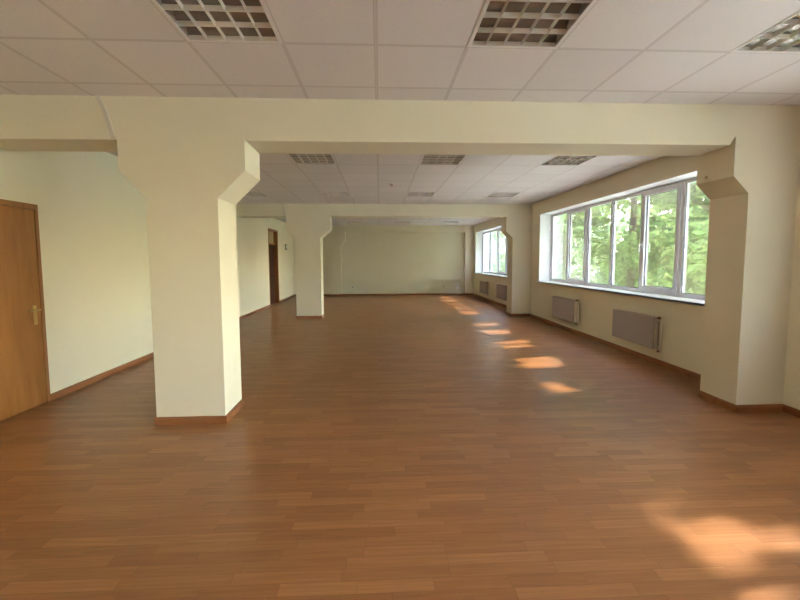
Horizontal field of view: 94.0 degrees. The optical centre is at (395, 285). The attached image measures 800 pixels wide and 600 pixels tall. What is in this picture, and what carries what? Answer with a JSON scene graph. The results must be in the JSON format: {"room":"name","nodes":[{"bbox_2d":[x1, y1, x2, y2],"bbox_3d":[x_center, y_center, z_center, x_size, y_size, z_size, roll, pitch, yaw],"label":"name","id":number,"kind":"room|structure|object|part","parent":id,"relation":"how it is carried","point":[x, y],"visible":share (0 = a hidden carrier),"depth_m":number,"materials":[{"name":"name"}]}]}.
{"room":"empty office space","nodes":[
{"label":"empty office space","id":0,"kind":"room"},
{"bbox_2d":[0,149,294,393],"bbox_3d":[-3.793,-0.266,3.269,0.300,3.074,24.070,0,4,-2],"label":"wall","id":1,"kind":"structure","parent":0,"point":[93,231],"depth_m":4.62,"materials":[{"name":"beige paint"}]},
{"bbox_2d":[0,199,50,421],"bbox_3d":[-3.671,0.236,3.409,0.189,2.053,0.952,0,4,-2],"label":"door","id":2,"kind":"structure","parent":1,"relation":"in","point":[24,368],"depth_m":3.64,"materials":[{"name":"brown wood"}]},
{"bbox_3d":[-3.621,0.308,3.735,0.063,0.195,0.140,0,4,-2],"label":"handle","id":3,"kind":"part","parent":2,"relation":"part of","materials":[{"name":"gold metal"}]},
{"bbox_2d":[50,294,294,400],"bbox_3d":[-3.629,1.232,3.377,0.016,0.070,24.070,0,4,-2],"label":"baseboard","id":4,"kind":"structure","parent":1,"relation":"attached to","point":[67,390],"depth_m":4.78,"materials":[{"name":"brown wood"}]},
{"bbox_2d":[268,228,278,304],"bbox_3d":[-4.112,-0.591,12.367,0.202,2.490,1.080,0,4,-2],"label":"door","id":5,"kind":"structure","parent":1,"relation":"in","point":[272,234],"depth_m":12.76,"materials":[{"name":"brown wood"}]},
{"bbox_3d":[-4.177,-1.588,12.297,0.040,0.386,0.974,0,4,-2],"label":"transom panel","id":6,"kind":"part","parent":5,"relation":"part of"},
{"bbox_2d":[293,232,463,293],"bbox_3d":[-0.353,-1.114,15.529,8.002,3.074,0.200,0,4,-2],"label":"wall","id":7,"kind":"structure","parent":0,"point":[371,262],"depth_m":15.46,"materials":[{"name":"beige paint"}]},
{"bbox_2d":[295,293,463,295],"bbox_3d":[-0.627,0.394,15.511,7.032,0.070,0.016,0,4,-2],"label":"baseboard","id":8,"kind":"structure","parent":7,"relation":"attached to","point":[406,293],"depth_m":15.56,"materials":[{"name":"brown wood"}]},
{"bbox_2d":[331,225,473,231],"bbox_3d":[-0.456,-2.398,15.267,7.394,0.474,0.140,0,4,-2],"label":"ceiling beam","id":9,"kind":"structure","parent":7,"relation":"attached to","point":[335,228],"depth_m":15.23,"materials":[{"name":"beige paint"}]},
{"bbox_2d":[275,218,492,224],"bbox_3d":[-0.340,-2.249,12.521,7.394,0.001,5.645,0,4,-2],"label":"ceiling","id":10,"kind":"structure","parent":0,"point":[335,221],"depth_m":13.61,"materials":[{"name":"tile"}]},
{"bbox_2d":[107,152,662,203],"bbox_3d":[-0.087,-1.840,6.489,7.394,0.001,5.707,0,4,-2],"label":"ceiling","id":11,"kind":"structure","parent":0,"point":[367,178],"depth_m":6.42,"materials":[{"name":"tile"}]},
{"bbox_2d":[245,192,266,195],"bbox_3d":[-3.058,-1.965,7.874,0.600,0.092,0.560,0,4,-2],"label":"ceiling light","id":12,"kind":"object","parent":11,"relation":"attached to","point":[248,193],"visible":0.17,"depth_m":8.00,"materials":[{"name":"metal"}]},
{"bbox_2d":[286,153,335,163],"bbox_3d":[-1.142,-1.788,5.158,0.600,0.092,0.560,0,4,-2],"label":"ceiling light","id":13,"kind":"object","parent":11,"relation":"attached to","point":[297,158],"visible":0.56,"depth_m":5.16,"materials":[{"name":"metal"}]},
{"bbox_2d":[320,192,350,196],"bbox_3d":[-1.259,-1.978,7.949,0.600,0.092,0.560,0,4,-2],"label":"ceiling light","id":14,"kind":"object","parent":11,"relation":"attached to","point":[325,194],"visible":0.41,"depth_m":8.07,"materials":[{"name":"metal"}]},
{"bbox_2d":[406,192,435,196],"bbox_3d":[0.539,-1.990,8.023,0.600,0.092,0.560,0,4,-2],"label":"ceiling light","id":15,"kind":"object","parent":11,"relation":"attached to","point":[409,194],"visible":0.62,"depth_m":8.07,"materials":[{"name":"metal"}]},
{"bbox_2d":[419,154,466,164],"bbox_3d":[0.656,-1.801,5.232,0.600,0.092,0.560,0,4,-2],"label":"ceiling light","id":16,"kind":"object","parent":11,"relation":"attached to","point":[427,159],"visible":0.59,"depth_m":5.24,"materials":[{"name":"metal"}]},
{"bbox_2d":[486,192,519,196],"bbox_3d":[2.337,-2.003,8.098,0.600,0.092,0.560,0,4,-2],"label":"ceiling light","id":17,"kind":"object","parent":11,"relation":"attached to","point":[494,194],"visible":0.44,"depth_m":8.10,"materials":[{"name":"metal"}]},
{"bbox_2d":[539,155,597,165],"bbox_3d":[2.455,-1.813,5.307,0.600,0.092,0.560,0,4,-2],"label":"ceiling light","id":18,"kind":"object","parent":11,"relation":"attached to","point":[557,160],"visible":0.39,"depth_m":5.32,"materials":[{"name":"metal"}]},
{"bbox_2d":[0,295,799,599],"bbox_3d":[0.110,1.339,3.566,8.102,0.200,24.520,0,4,-2],"label":"floor","id":19,"kind":"structure","parent":0,"point":[378,447],"depth_m":2.54,"materials":[{"name":"brown wood"}]},
{"bbox_2d":[117,140,259,424],"bbox_3d":[-1.849,-0.009,3.504,1.073,2.513,0.437,0,4,-2],"label":"support column","id":20,"kind":"structure","parent":19,"relation":"on","point":[192,190],"depth_m":3.31,"materials":[{"name":"beige paint"}]},
{"bbox_3d":[-1.857,1.210,3.586,0.642,0.070,0.437,0,4,-2],"label":"baseboard","id":21,"kind":"part","parent":20,"relation":"part of","materials":[{"name":"brown wood"}]},
{"bbox_2d":[286,216,331,318],"bbox_3d":[-2.171,-0.444,9.547,1.084,2.565,0.407,0,4,-2],"label":"support column","id":22,"kind":"structure","parent":19,"relation":"on","point":[309,232],"depth_m":9.35,"materials":[{"name":"beige paint"}]},
{"bbox_3d":[-2.183,0.800,9.631,0.657,0.070,0.407,0,4,-2],"label":"baseboard","id":23,"kind":"part","parent":22,"relation":"part of","materials":[{"name":"brown wood"}]},
{"bbox_2d":[324,232,344,295],"bbox_3d":[-2.453,-0.852,15.300,0.840,2.600,0.116,0,4,-2],"label":"support column","id":24,"kind":"structure","parent":19,"relation":"on","point":[335,240],"depth_m":15.25,"materials":[{"name":"beige paint"}]},
{"bbox_2d":[464,232,473,294],"bbox_3d":[3.057,-0.888,15.494,0.378,2.600,0.186,0,4,-2],"label":"support column","id":25,"kind":"structure","parent":19,"relation":"on","point":[468,236],"depth_m":15.43,"materials":[{"name":"beige paint"}]},
{"bbox_2d":[501,216,531,316],"bbox_3d":[3.153,-0.481,9.760,0.667,2.565,0.391,0,4,-2],"label":"support column","id":26,"kind":"structure","parent":19,"relation":"on","point":[518,229],"depth_m":9.60,"materials":[{"name":"beige paint"}]},
{"bbox_2d":[237,203,531,217],"bbox_3d":[-0.214,-1.991,9.524,7.394,0.509,0.375,0,4,-2],"label":"ceiling beam","id":27,"kind":"structure","parent":26,"relation":"on","point":[244,210],"depth_m":9.36,"materials":[{"name":"beige paint"}]},
{"bbox_3d":[3.237,0.763,9.848,0.508,0.070,0.391,0,4,-2],"label":"baseboard","id":28,"kind":"part","parent":26,"relation":"part of","materials":[{"name":"brown wood"}]},
{"bbox_2d":[697,145,799,412],"bbox_3d":[3.426,-0.045,3.715,0.630,2.513,0.421,0,4,-2],"label":"support column","id":29,"kind":"structure","parent":19,"relation":"on","point":[751,190],"depth_m":3.56,"materials":[{"name":"beige paint"}]},
{"bbox_2d":[0,95,799,155],"bbox_3d":[0.041,-1.554,3.463,7.394,0.561,0.375,0,4,-2],"label":"ceiling beam","id":30,"kind":"structure","parent":29,"relation":"on","point":[54,123],"depth_m":3.30,"materials":[{"name":"beige paint"}]},
{"bbox_2d":[95,95,115,138],"bbox_3d":[-2.462,-1.429,3.170,0.147,0.356,0.016,0,4,-2],"label":"duct","id":31,"kind":"object","parent":30,"relation":"attached to","point":[98,98],"visible":1,"depth_m":3.17,"materials":[{"name":"beige"}]},
{"bbox_3d":[3.502,1.173,3.800,0.488,0.070,0.421,0,4,-2],"label":"baseboard","id":32,"kind":"part","parent":29,"relation":"part of","materials":[{"name":"brown wood"}]},
{"bbox_2d":[0,0,799,104],"bbox_3d":[0.299,-1.217,-2.694,7.394,0.001,11.968,0,4,-2],"label":"ceiling","id":33,"kind":"structure","parent":0,"point":[620,51],"depth_m":2.56,"materials":[{"name":"tile"}]},
{"bbox_2d":[151,0,282,43],"bbox_3d":[-1.013,-1.581,2.092,0.600,0.092,0.600,0,4,-2],"label":"ceiling light","id":34,"kind":"object","parent":33,"relation":"attached to","point":[227,21],"visible":0.8,"depth_m":2.23,"materials":[{"name":"metal"}]},
{"bbox_2d":[467,0,596,48],"bbox_3d":[0.785,-1.593,2.167,0.600,0.092,0.600,0,4,-2],"label":"ceiling light","id":35,"kind":"object","parent":33,"relation":"attached to","point":[531,24],"visible":0.87,"depth_m":2.29,"materials":[{"name":"metal"}]},
{"bbox_2d":[731,11,799,53],"bbox_3d":[2.583,-1.605,2.242,0.600,0.092,0.600,0,4,-2],"label":"ceiling light","id":36,"kind":"object","parent":33,"relation":"attached to","point":[784,37],"visible":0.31,"depth_m":2.44,"materials":[{"name":"metal"}]},
{"bbox_2d":[474,156,799,409],"bbox_3d":[3.948,-0.320,3.590,0.408,3.074,24.070,0,4,-2],"label":"wall","id":37,"kind":"structure","parent":0,"point":[682,324],"depth_m":5.60,"materials":[{"name":"beige paint"}]},
{"bbox_2d":[479,281,488,295],"bbox_3d":[3.271,0.091,13.662,0.115,0.494,0.999,0,4,-2],"label":"radiator","id":38,"kind":"object","parent":37,"relation":"attached to","point":[483,286],"visible":1,"depth_m":13.47,"materials":[{"name":"metal"}]},
{"bbox_3d":[3.221,0.085,13.704,0.018,0.440,0.910,0,4,-2],"label":"panel","id":39,"kind":"part","parent":38,"relation":"part of","materials":[{"name":"grey metal"}]},
{"bbox_2d":[475,226,507,277],"bbox_3d":[3.504,-1.134,12.700,0.398,1.644,4.990,0,4,-2],"label":"window","id":40,"kind":"structure","parent":37,"relation":"in","point":[491,252],"depth_m":13.83,"materials":[{"name":"white paint"}]},
{"bbox_3d":[3.568,-1.286,14.651,0.001,1.497,0.910,0,4,-2],"label":"pane","id":41,"kind":"part","parent":40,"relation":"part of","materials":[{"name":"clear glass"}]},
{"bbox_3d":[3.475,-0.328,12.754,0.333,0.030,4.990,0,4,-2],"label":"sill","id":42,"kind":"part","parent":40,"relation":"part of","materials":[{"name":"white plastic"}]},
{"bbox_3d":[3.609,-1.220,13.678,0.001,1.497,0.910,0,4,-2],"label":"pane","id":43,"kind":"part","parent":40,"relation":"part of","materials":[{"name":"clear glass"}]},
{"bbox_3d":[3.651,-1.154,12.705,0.075,1.527,0.940,0,4,-2],"label":"sash","id":44,"kind":"part","parent":40,"relation":"part of","materials":[{"name":"white plastic"}]},
{"bbox_3d":[3.650,-1.154,12.705,0.001,1.393,0.806,0,4,-2],"label":"pane","id":45,"kind":"part","parent":40,"relation":"part of","materials":[{"name":"clear glass"}]},
{"bbox_2d":[496,284,506,300],"bbox_3d":[3.357,0.230,11.608,0.115,0.494,0.999,0,4,-2],"label":"radiator","id":46,"kind":"object","parent":37,"relation":"attached to","point":[501,290],"visible":0.81,"depth_m":11.59,"materials":[{"name":"metal"}]},
{"bbox_2d":[552,296,578,324],"bbox_3d":[3.522,0.490,7.700,0.115,0.494,0.999,0,4,-2],"label":"radiator","id":47,"kind":"object","parent":37,"relation":"attached to","point":[567,309],"visible":1,"depth_m":7.60,"materials":[{"name":"metal"}]},
{"bbox_2d":[536,170,709,305],"bbox_3d":[3.755,-0.728,6.723,0.398,1.644,4.827,0,4,-2],"label":"window","id":48,"kind":"structure","parent":37,"relation":"in","point":[650,240],"depth_m":6.03,"materials":[{"name":"white paint"}]},
{"bbox_3d":[3.819,-0.881,8.687,0.001,1.497,0.720,0,4,-2],"label":"pane","id":49,"kind":"part","parent":48,"relation":"part of","materials":[{"name":"clear glass"}]},
{"bbox_3d":[3.852,-0.828,7.903,0.075,1.527,0.750,0,4,-2],"label":"sash","id":50,"kind":"part","parent":48,"relation":"part of","materials":[{"name":"white plastic"}]},
{"bbox_3d":[3.852,-0.828,7.903,0.001,1.393,0.616,0,4,-2],"label":"pane","id":51,"kind":"part","parent":48,"relation":"part of","materials":[{"name":"clear glass"}]},
{"bbox_3d":[3.885,-0.775,7.119,0.001,1.497,0.720,0,4,-2],"label":"pane","id":52,"kind":"part","parent":48,"relation":"part of","materials":[{"name":"clear glass"}]},
{"bbox_3d":[3.726,0.077,6.776,0.333,0.030,4.827,0,4,-2],"label":"sill","id":53,"kind":"part","parent":48,"relation":"part of","materials":[{"name":"white plastic"}]},
{"bbox_3d":[3.918,-0.722,6.336,0.001,1.497,0.720,0,4,-2],"label":"pane","id":54,"kind":"part","parent":48,"relation":"part of","materials":[{"name":"clear glass"}]},
{"bbox_3d":[3.950,-0.669,5.552,0.001,1.393,0.616,0,4,-2],"label":"pane","id":55,"kind":"part","parent":48,"relation":"part of","materials":[{"name":"clear glass"}]},
{"bbox_3d":[3.951,-0.669,5.552,0.075,1.527,0.750,0,4,-2],"label":"sash","id":56,"kind":"part","parent":48,"relation":"part of","materials":[{"name":"white plastic"}]},
{"bbox_3d":[3.983,-0.616,4.768,0.001,1.497,0.720,0,4,-2],"label":"pane","id":57,"kind":"part","parent":48,"relation":"part of","materials":[{"name":"clear glass"}]},
{"bbox_2d":[473,293,799,417],"bbox_3d":[3.746,1.186,3.598,0.016,0.070,23.900,0,4,-2],"label":"baseboard","id":58,"kind":"structure","parent":37,"relation":"attached to","point":[787,409],"depth_m":5.65,"materials":[{"name":"brown wood"}]},
{"bbox_2d":[612,309,662,352],"bbox_3d":[3.611,0.644,5.578,0.115,0.494,0.999,0,4,-2],"label":"radiator","id":59,"kind":"object","parent":37,"relation":"attached to","point":[641,329],"visible":1,"depth_m":5.48,"materials":[{"name":"grey metal"}]}
]}

